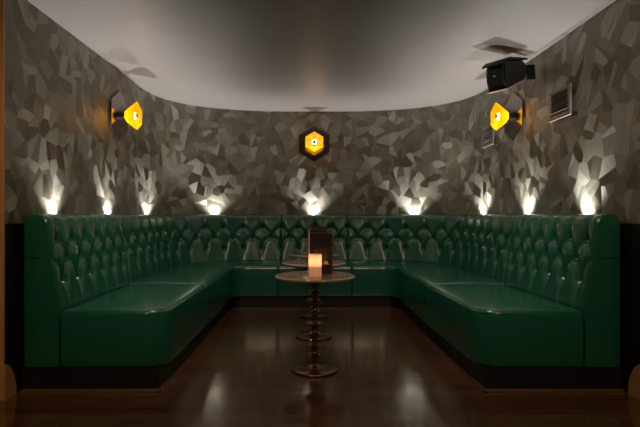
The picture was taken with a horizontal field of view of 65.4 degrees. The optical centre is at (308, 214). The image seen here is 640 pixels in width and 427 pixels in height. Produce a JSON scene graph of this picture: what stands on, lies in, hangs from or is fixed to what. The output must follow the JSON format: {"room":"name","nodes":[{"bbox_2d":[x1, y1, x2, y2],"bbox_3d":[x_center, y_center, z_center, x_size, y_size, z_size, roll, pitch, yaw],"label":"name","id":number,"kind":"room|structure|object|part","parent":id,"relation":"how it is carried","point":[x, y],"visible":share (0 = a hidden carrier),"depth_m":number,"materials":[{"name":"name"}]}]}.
{"room":"lounge bar","nodes":[
{"label":"lounge bar","id":0,"kind":"room"},
{"bbox_2d":[5,0,145,223],"bbox_3d":[-1.864,-0.667,4.267,0.089,1.438,2.583,0,0,0],"label":"wall","id":1,"kind":"structure","parent":0,"point":[64,154],"depth_m":3.68,"materials":[{"name":"paper"}]},
{"bbox_2d":[0,0,4,364],"bbox_3d":[-2.047,-0.218,2.966,0.466,2.336,0.017,0,0,0],"label":"trim","id":2,"kind":"structure","parent":1,"relation":"attached to","point":[2,2],"depth_m":2.96,"materials":[{"name":"brown wood"}]},
{"bbox_2d":[5,223,23,391],"bbox_3d":[-1.862,0.576,4.267,0.093,1.048,2.583,0,0,0],"label":"trim","id":3,"kind":"structure","parent":1,"relation":"attached to","point":[14,232],"depth_m":3.08,"materials":[{"name":"black paint"}]},
{"bbox_2d":[111,91,141,140],"bbox_3d":[-1.722,-0.945,4.740,0.189,0.472,0.409,0,0,0],"label":"wall lamp","id":4,"kind":"object","parent":1,"relation":"attached to","point":[121,115],"visible":1,"depth_m":4.71,"materials":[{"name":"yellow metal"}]},
{"bbox_3d":[-1.807,-0.945,4.740,0.018,0.472,0.409,0,0,0],"label":"plate","id":5,"kind":"part","parent":4,"relation":"part of","materials":[{"name":"brown metal"}]},
{"bbox_2d":[119,111,124,119],"bbox_3d":[-1.766,-0.945,4.740,0.065,0.084,0.084,0,0,0],"label":"socket","id":6,"kind":"object","parent":4,"relation":"attached to","point":[121,114],"depth_m":4.71,"materials":[{"name":"black metal"}]},
{"bbox_3d":[-1.683,-0.945,4.740,0.113,0.268,0.232,0,0,0],"label":"lamp shade","id":7,"kind":"part","parent":4,"relation":"part of","materials":[{"name":"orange glass"}]},
{"bbox_2d":[146,91,484,214],"bbox_3d":[0.070,-0.667,6.155,3.939,1.438,1.210,0,0,0],"label":"wall","id":8,"kind":"structure","parent":0,"point":[429,160],"depth_m":6.52,"materials":[{"name":"paper"}]},
{"bbox_2d":[299,126,329,160],"bbox_3d":[0.070,-0.955,6.582,0.409,0.472,0.189,0,0,0],"label":"wall lamp","id":9,"kind":"object","parent":8,"relation":"attached to","point":[314,143],"visible":1,"depth_m":6.66,"materials":[{"name":"brown metal"}]},
{"bbox_3d":[0.070,-0.955,6.543,0.232,0.268,0.113,0,0,0],"label":"lamp shade","id":10,"kind":"part","parent":9,"relation":"part of","materials":[{"name":"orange glass"}]},
{"bbox_2d":[0,309,639,426],"bbox_3d":[0.070,1.140,2.500,7.200,0.080,9.000,0,0,0],"label":"floor","id":11,"kind":"structure","parent":0,"point":[388,374],"depth_m":3.07,"materials":[{"name":"brown wood"}]},
{"bbox_2d":[0,364,16,400],"bbox_3d":[-2.041,0.996,3.011,0.478,0.208,0.118,0,0,0],"label":"baseboard","id":12,"kind":"structure","parent":11,"relation":"on","point":[8,389],"depth_m":2.97,"materials":[{"name":"brown wood"}]},
{"bbox_2d":[20,214,205,392],"bbox_3d":[-1.333,0.546,3.679,0.908,1.109,1.219,0,0,0],"label":"bench","id":13,"kind":"object","parent":11,"relation":"on","point":[87,329],"visible":1,"depth_m":3.12,"materials":[{"name":"teal leather"}]},
{"bbox_3d":[-1.658,0.474,3.695,0.257,0.965,1.170,0,0,0],"label":"backrest","id":14,"kind":"part","parent":13,"relation":"part of","materials":[{"name":"teal leather"}]},
{"bbox_3d":[-1.345,1.090,3.679,0.885,0.020,1.201,0,0,0],"label":"floor trim","id":15,"kind":"part","parent":13,"relation":"part of","materials":[{"name":"brown wood"}]},
{"bbox_2d":[61,285,205,366],"bbox_3d":[-1.220,0.766,3.695,0.679,0.380,1.170,0,0,0],"label":"seat cushion","id":16,"kind":"object","parent":13,"relation":"on","point":[114,325],"depth_m":3.13,"materials":[{"name":"teal leather"}]},
{"bbox_2d":[113,214,281,341],"bbox_3d":[-1.072,0.546,5.452,1.424,1.109,2.344,0,0,0],"label":"banquette corner","id":17,"kind":"object","parent":11,"relation":"on","point":[236,257],"visible":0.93,"depth_m":5.83,"materials":[{"name":"teal leather"}]},
{"bbox_3d":[-1.339,0.474,5.603,0.934,0.965,2.732,0,0,29],"label":"backrest","id":18,"kind":"part","parent":17,"relation":"part of","materials":[{"name":"teal leather"}]},
{"bbox_2d":[130,260,279,324],"bbox_3d":[-0.968,0.766,5.348,1.216,0.380,2.136,0,0,0],"label":"seat cushion","id":19,"kind":"object","parent":17,"relation":"on","point":[224,281],"depth_m":5.52,"materials":[{"name":"teal leather"}]},
{"bbox_3d":[-0.640,1.091,5.075,0.560,0.017,1.590,0,0,0],"label":"floor trim","id":20,"kind":"part","parent":17,"relation":"part of","materials":[{"name":"brown wood"}]},
{"bbox_2d":[282,259,344,340],"bbox_3d":[0.040,0.762,4.500,0.572,0.676,0.572,0,0,0],"label":"pedestal table","id":21,"kind":"object","parent":11,"relation":"on","point":[304,335],"visible":0.45,"depth_m":4.45,"materials":[{"name":"brown wood"}]},
{"bbox_3d":[0.040,0.757,4.500,0.142,0.595,0.142,0,0,0],"label":"stem","id":22,"kind":"part","parent":21,"relation":"part of","materials":[{"name":"brown metal"}]},
{"bbox_2d":[308,229,327,232],"bbox_3d":[0.083,0.276,4.545,0.180,0.297,0.057,0,0,4],"label":"menu","id":23,"kind":"object","parent":21,"relation":"on","point":[309,230],"visible":0.23,"depth_m":4.52,"materials":[{"name":"black paper"}]},
{"bbox_2d":[288,252,339,318],"bbox_3d":[0.052,0.762,5.440,0.572,0.676,0.572,0,0,0],"label":"pedestal table","id":24,"kind":"object","parent":11,"relation":"on","point":[298,254],"visible":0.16,"depth_m":5.36,"materials":[{"name":"brown wood"}]},
{"bbox_2d":[310,227,325,228],"bbox_3d":[0.098,0.276,5.475,0.180,0.297,0.057,0,0,-2],"label":"menu","id":25,"kind":"object","parent":24,"relation":"on","point":[310,227],"visible":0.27,"depth_m":5.45,"materials":[{"name":"black paper"}]},
{"bbox_2d":[274,271,354,376],"bbox_3d":[0.042,0.762,3.530,0.572,0.676,0.572,0,0,0],"label":"pedestal table","id":26,"kind":"object","parent":11,"relation":"on","point":[314,368],"visible":0.95,"depth_m":3.49,"materials":[{"name":"brown wood"}]},
{"bbox_3d":[0.042,0.757,3.530,0.142,0.595,0.142,0,0,0],"label":"stem","id":27,"kind":"part","parent":26,"relation":"part of","materials":[{"name":"brown metal"}]},
{"bbox_2d":[309,254,321,276],"bbox_3d":[0.042,0.346,3.425,0.089,0.155,0.089,0,0,0],"label":"candle holder","id":28,"kind":"object","parent":26,"relation":"on","point":[315,260],"visible":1,"depth_m":3.39,"materials":[{"name":"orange glass"}]},
{"bbox_2d":[308,233,332,274],"bbox_3d":[0.085,0.276,3.579,0.180,0.297,0.057,0,0,9],"label":"menu","id":29,"kind":"object","parent":26,"relation":"on","point":[318,243],"visible":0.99,"depth_m":3.55,"materials":[{"name":"black paper"}]},
{"bbox_3d":[0.083,0.276,3.555,0.177,0.297,0.006,0,0,9],"label":"edge trim","id":30,"kind":"part","parent":29,"relation":"part of","materials":[{"name":"brown wood"}]},
{"bbox_2d":[278,214,351,308],"bbox_3d":[0.070,0.546,6.232,0.860,1.109,0.805,0,0,0],"label":"banquette","id":31,"kind":"object","parent":11,"relation":"on","point":[294,228],"visible":0.73,"depth_m":6.38,"materials":[{"name":"teal leather"}]},
{"bbox_3d":[0.070,0.474,6.508,0.860,0.965,0.254,0,0,0],"label":"backrest","id":32,"kind":"part","parent":31,"relation":"part of","materials":[{"name":"teal leather"}]},
{"bbox_2d":[278,260,351,295],"bbox_3d":[0.070,0.766,6.128,0.860,0.380,0.597,0,0,0],"label":"seat cushion","id":33,"kind":"object","parent":31,"relation":"on","point":[285,288],"depth_m":5.83,"materials":[{"name":"teal leather"}]},
{"bbox_3d":[0.070,1.091,5.861,0.860,0.017,0.018,0,0,0],"label":"floor trim","id":34,"kind":"part","parent":31,"relation":"part of","materials":[{"name":"brown wood"}]},
{"bbox_2d":[347,214,520,341],"bbox_3d":[1.212,0.546,5.452,1.424,1.109,2.344,0,0,0],"label":"banquette corner","id":35,"kind":"object","parent":11,"relation":"on","point":[394,259],"visible":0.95,"depth_m":5.82,"materials":[{"name":"teal leather"}]},
{"bbox_3d":[0.780,1.091,5.075,0.560,0.017,1.590,0,0,0],"label":"floor trim","id":36,"kind":"part","parent":35,"relation":"part of","materials":[{"name":"brown wood"}]},
{"bbox_2d":[349,260,504,324],"bbox_3d":[1.108,0.766,5.348,1.216,0.380,2.136,0,0,0],"label":"seat cushion","id":37,"kind":"object","parent":35,"relation":"on","point":[406,281],"depth_m":5.49,"materials":[{"name":"teal leather"}]},
{"bbox_3d":[1.478,0.474,5.603,0.934,0.965,2.732,0,0,-29],"label":"backrest","id":38,"kind":"part","parent":35,"relation":"part of","materials":[{"name":"teal leather"}]},
{"bbox_2d":[428,214,624,392],"bbox_3d":[1.486,0.546,3.679,0.933,1.109,1.255,0,0,0],"label":"bench","id":39,"kind":"object","parent":11,"relation":"on","point":[553,326],"visible":1,"depth_m":3.13,"materials":[{"name":"teal leather"}]},
{"bbox_2d":[428,285,583,366],"bbox_3d":[1.371,0.766,3.695,0.702,0.380,1.170,0,0,0],"label":"seat cushion","id":40,"kind":"object","parent":39,"relation":"on","point":[490,325],"depth_m":3.14,"materials":[{"name":"teal leather"}]},
{"bbox_3d":[1.497,1.090,3.679,0.910,0.020,1.201,0,0,0],"label":"floor trim","id":41,"kind":"part","parent":39,"relation":"part of","materials":[{"name":"brown wood"}]},
{"bbox_3d":[1.810,0.474,3.695,0.245,0.965,1.177,0,0,-2],"label":"backrest","id":42,"kind":"part","parent":39,"relation":"part of","materials":[{"name":"teal leather"}]},
{"bbox_2d":[628,364,639,399],"bbox_3d":[2.193,0.996,3.011,0.454,0.208,0.118,0,0,0],"label":"baseboard","id":43,"kind":"structure","parent":11,"relation":"on","point":[634,380],"depth_m":3.00,"materials":[{"name":"brown wood"}]},
{"bbox_2d":[27,0,615,111],"bbox_3d":[0.070,-1.426,2.500,7.200,0.080,9.000,0,0,0],"label":"ceiling","id":44,"kind":"structure","parent":0,"point":[248,55],"depth_m":4.05,"materials":[{"name":"grey paint"}]},
{"bbox_2d":[485,0,639,223],"bbox_3d":[2.017,-0.667,4.267,0.092,1.438,2.584,0,0,0],"label":"wall","id":45,"kind":"structure","parent":0,"point":[587,160],"depth_m":3.62,"materials":[{"name":"paper"}]},
{"bbox_2d":[482,123,493,147],"bbox_3d":[1.950,-0.868,5.430,0.018,0.236,0.330,0,0,0],"label":"air vent","id":46,"kind":"object","parent":45,"relation":"in","point":[488,130],"visible":0.82,"depth_m":5.43,"materials":[{"name":"grey metal"}]},
{"bbox_2d":[491,92,522,140],"bbox_3d":[1.879,-0.945,4.779,0.189,0.472,0.409,0,0,-1],"label":"wall lamp","id":47,"kind":"object","parent":45,"relation":"attached to","point":[511,116],"visible":1,"depth_m":4.75,"materials":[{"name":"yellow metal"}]},
{"bbox_3d":[1.841,-0.945,4.778,0.113,0.268,0.232,0,0,-1],"label":"lamp shade","id":48,"kind":"part","parent":47,"relation":"part of","materials":[{"name":"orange glass"}]},
{"bbox_2d":[508,112,514,120],"bbox_3d":[1.924,-0.945,4.779,0.065,0.084,0.084,0,0,-1],"label":"socket","id":49,"kind":"object","parent":47,"relation":"attached to","point":[511,115],"depth_m":4.75,"materials":[{"name":"black metal"}]},
{"bbox_3d":[1.965,-0.945,4.780,0.018,0.472,0.409,0,0,-1],"label":"plate","id":50,"kind":"part","parent":47,"relation":"part of","materials":[{"name":"brown metal"}]},
{"bbox_2d":[482,57,535,93],"bbox_3d":[1.716,-1.164,4.205,0.489,0.295,0.211,0,0,-28],"label":"loudspeaker","id":51,"kind":"object","parent":45,"relation":"attached to","point":[502,74],"visible":1,"depth_m":4.10,"materials":[{"name":"black plastic"}]},
{"bbox_2d":[486,63,505,91],"bbox_3d":[1.547,-1.141,4.118,0.052,0.211,0.183,0,0,-28],"label":"grille","id":52,"kind":"object","parent":51,"relation":"attached to","point":[496,72],"depth_m":4.09,"materials":[{"name":"black metal"}]},
{"bbox_3d":[1.875,-1.223,4.292,0.108,0.123,0.088,-10,7,-28],"label":"bracket arm","id":53,"kind":"part","parent":51,"relation":"part of","materials":[{"name":"black metal"}]},
{"bbox_2d":[549,83,571,121],"bbox_3d":[1.950,-0.868,3.875,0.018,0.236,0.330,0,0,0],"label":"air vent","id":54,"kind":"object","parent":45,"relation":"in","point":[561,105],"visible":1,"depth_m":3.85,"materials":[{"name":"grey metal"}]},
{"bbox_2d":[620,223,639,391],"bbox_3d":[2.015,0.576,4.267,0.096,1.048,2.584,0,0,0],"label":"wainscoting","id":55,"kind":"structure","parent":45,"relation":"attached to","point":[629,232],"depth_m":3.07,"materials":[{"name":"black paint"}]}
]}

